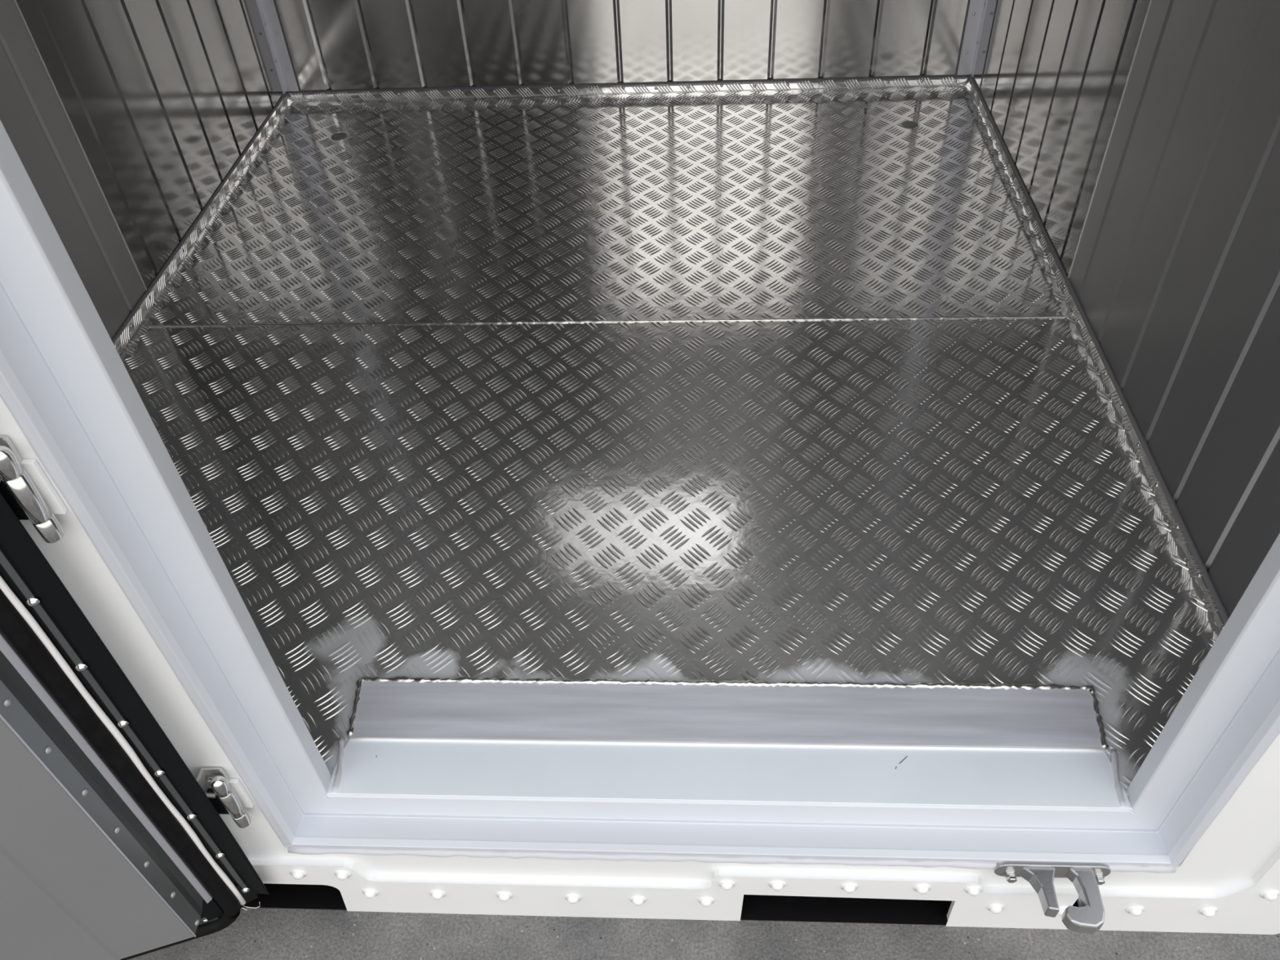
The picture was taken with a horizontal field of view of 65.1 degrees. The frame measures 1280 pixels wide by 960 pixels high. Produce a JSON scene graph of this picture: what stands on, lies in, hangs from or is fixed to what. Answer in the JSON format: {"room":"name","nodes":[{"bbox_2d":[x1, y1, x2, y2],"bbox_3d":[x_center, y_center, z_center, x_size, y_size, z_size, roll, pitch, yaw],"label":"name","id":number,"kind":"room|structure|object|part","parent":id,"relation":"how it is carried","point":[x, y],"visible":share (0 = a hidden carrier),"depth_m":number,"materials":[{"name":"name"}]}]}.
{"room":"cargo space","nodes":[
{"label":"cargo space","id":0,"kind":"room"},
{"bbox_2d":[0,0,283,339],"bbox_3d":[-1.169,-1.178,1.401,0.053,2.808,2.229,0,44,3],"label":"wall","id":1,"kind":"structure","parent":0,"point":[125,118],"depth_m":2.15,"materials":[{"name":"grey metal"}]},
{"bbox_2d":[111,91,289,355],"bbox_3d":[-1.095,-0.372,2.200,0.009,0.038,2.201,0,44,3],"label":"baseboard","id":2,"kind":"structure","parent":1,"relation":"attached to","point":[147,301],"depth_m":2.43,"materials":[{"name":"metal"}]},
{"bbox_2d":[275,0,968,90],"bbox_3d":[-0.102,-1.978,2.157,2.095,2.808,0.074,0,44,3],"label":"wall","id":3,"kind":"structure","parent":0,"point":[333,44],"depth_m":2.83,"materials":[{"name":"grey metal"}]},
{"bbox_2d":[255,0,301,93],"bbox_3d":[-1.080,-2.024,2.106,0.046,2.470,0.024,0,44,3],"label":"trim","id":4,"kind":"structure","parent":3,"relation":"attached to","point":[268,11],"depth_m":2.87,"materials":[{"name":"grey metal"}]},
{"bbox_2d":[287,75,969,103],"bbox_3d":[-0.053,-1.141,2.926,2.000,0.037,0.008,0,44,3],"label":"baseboard","id":5,"kind":"structure","parent":3,"relation":"attached to","point":[923,81],"depth_m":2.92,"materials":[{"name":"metal"}]},
{"bbox_2d":[955,0,987,77],"bbox_3d":[0.869,-2.025,1.990,0.046,2.470,0.024,0,44,3],"label":"trim","id":6,"kind":"structure","parent":3,"relation":"attached to","point":[975,9],"depth_m":2.78,"materials":[{"name":"grey metal"}]},
{"bbox_2d":[0,396,1279,891],"bbox_3d":[-0.198,-0.425,0.504,2.098,2.714,0.070,0,44,3],"label":"wall","id":7,"kind":"structure","parent":0,"point":[1244,836],"depth_m":1.25,"materials":[{"name":"white metal"}]},
{"bbox_2d":[0,435,67,543],"bbox_3d":[-0.546,0.010,0.883,0.042,0.110,0.026,0,44,3],"label":"hinge","id":8,"kind":"object","parent":7,"relation":"attached to","point":[24,486],"visible":1,"depth_m":0.88,"materials":[{"name":"silver metal"}]},
{"bbox_3d":[-0.555,0.014,0.883,0.024,0.057,0.005,0,44,3],"label":"door plate","id":9,"kind":"part","parent":8,"relation":"part of","materials":[{"name":"silver metal"}]},
{"bbox_3d":[-0.534,0.006,0.893,0.018,0.064,0.006,0,44,3],"label":"wall plate","id":10,"kind":"part","parent":8,"relation":"part of","materials":[{"name":"white paint"}]},
{"bbox_2d":[0,492,269,959],"bbox_3d":[-1.182,-0.137,0.443,1.288,2.558,0.084,-14,45,-10],"label":"door","id":11,"kind":"structure","parent":7,"relation":"in","point":[112,848],"depth_m":1.14,"materials":[{"name":"grey paint"}]},
{"bbox_3d":[-0.616,-0.274,0.571,0.011,2.448,0.009,-14,45,-10],"label":"white cord","id":12,"kind":"part","parent":11,"relation":"part of","materials":[{"name":"white plastic"}]},
{"bbox_2d":[196,767,253,828],"bbox_3d":[-0.523,0.402,1.266,0.042,0.110,0.026,0,44,3],"label":"hinge","id":13,"kind":"object","parent":7,"relation":"attached to","point":[227,796],"visible":0.99,"depth_m":1.25,"materials":[{"name":"silver metal"}]},
{"bbox_3d":[-0.532,0.406,1.266,0.024,0.057,0.005,0,44,3],"label":"door plate","id":14,"kind":"part","parent":13,"relation":"part of","materials":[{"name":"silver metal"}]},
{"bbox_3d":[-0.511,0.399,1.276,0.018,0.064,0.006,0,44,3],"label":"wall plate","id":15,"kind":"part","parent":13,"relation":"part of","materials":[{"name":"white paint"}]},
{"bbox_2d":[0,120,1279,872],"bbox_3d":[0.059,-0.378,0.540,1.201,2.417,0.096,0,44,3],"label":"door frame","id":16,"kind":"structure","parent":7,"relation":"attached to","point":[64,382],"depth_m":1.18,"materials":[{"name":"grey"}]},
{"bbox_2d":[240,848,1279,934],"bbox_3d":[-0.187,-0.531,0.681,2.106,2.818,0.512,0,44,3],"label":"base rail","id":17,"kind":"object","parent":7,"relation":"attached to","point":[1252,906],"visible":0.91,"depth_m":1.42,"materials":[{"name":"white metal"}]},
{"bbox_2d":[993,861,1111,933],"bbox_3d":[0.541,0.539,1.296,0.150,0.034,0.086,0,44,3],"label":"latch keeper","id":18,"kind":"object","parent":7,"relation":"attached to","point":[1086,914],"visible":1,"depth_m":1.30,"materials":[{"name":"silver metal"}]},
{"bbox_3d":[0.543,0.513,1.323,0.150,0.034,0.011,0,44,3],"label":"plate","id":19,"kind":"part","parent":18,"relation":"part of","materials":[{"name":"silver metal"}]},
{"bbox_2d":[119,87,1218,814],"bbox_3d":[-0.098,-0.323,2.200,2.095,0.125,2.286,0,44,3],"label":"floor","id":20,"kind":"structure","parent":0,"point":[794,386],"depth_m":1.91,"materials":[{"name":"metal"}]},
{"bbox_2d":[331,132,346,140],"bbox_3d":[-0.847,-0.968,2.821,0.045,0.002,0.045,0,44,3],"label":"cap","id":21,"kind":"object","parent":20,"relation":"on","point":[340,135],"visible":1,"depth_m":2.82,"materials":[{"name":"grey"}]},
{"bbox_3d":[-0.074,-0.733,2.535,2.014,0.001,1.151,0,44,3],"label":"tread plate","id":22,"kind":"part","parent":20,"relation":"part of","materials":[{"name":"metal"}]},
{"bbox_3d":[-0.121,0.046,1.740,2.014,0.001,1.110,0,44,3],"label":"tread plate","id":23,"kind":"part","parent":20,"relation":"part of","materials":[{"name":"metal"}]},
{"bbox_2d":[327,675,1131,808],"bbox_3d":[0.110,0.359,1.400,1.079,0.015,0.190,0,44,3],"label":"threshold","id":24,"kind":"object","parent":20,"relation":"on","point":[921,743],"visible":1,"depth_m":1.39,"materials":[{"name":"metal"}]},
{"bbox_3d":[0.108,0.398,1.365,1.068,0.004,0.085,0,44,3],"label":"film covered plate","id":25,"kind":"part","parent":24,"relation":"part of","materials":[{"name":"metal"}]},
{"bbox_2d":[901,120,918,128],"bbox_3d":[0.734,-0.966,2.725,0.045,0.002,0.045,0,44,3],"label":"cap","id":26,"kind":"object","parent":20,"relation":"on","point":[908,124],"visible":1,"depth_m":2.72,"materials":[{"name":"grey"}]},
{"bbox_2d":[973,0,1279,617],"bbox_3d":[0.872,-1.179,1.280,0.048,2.808,2.229,0,44,3],"label":"wall","id":27,"kind":"structure","parent":0,"point":[1142,136],"depth_m":1.64,"materials":[{"name":"grey metal"}]},
{"bbox_2d":[968,74,1229,635],"bbox_3d":[0.897,-0.374,2.081,0.011,0.040,2.201,0,44,3],"label":"baseboard","id":28,"kind":"structure","parent":27,"relation":"attached to","point":[1219,616],"depth_m":1.85,"materials":[{"name":"metal"}]},
{"label":"outside","id":29,"kind":"structure","parent":0,"visible":0},
{"bbox_2d":[128,902,1279,959],"bbox_3d":[0.063,1.067,1.042,28.000,0.001,28.000,0,44,3],"label":"ground","id":30,"kind":"structure","parent":29,"point":[258,933],"depth_m":1.45,"materials":[{"name":"concrete"}]}
]}

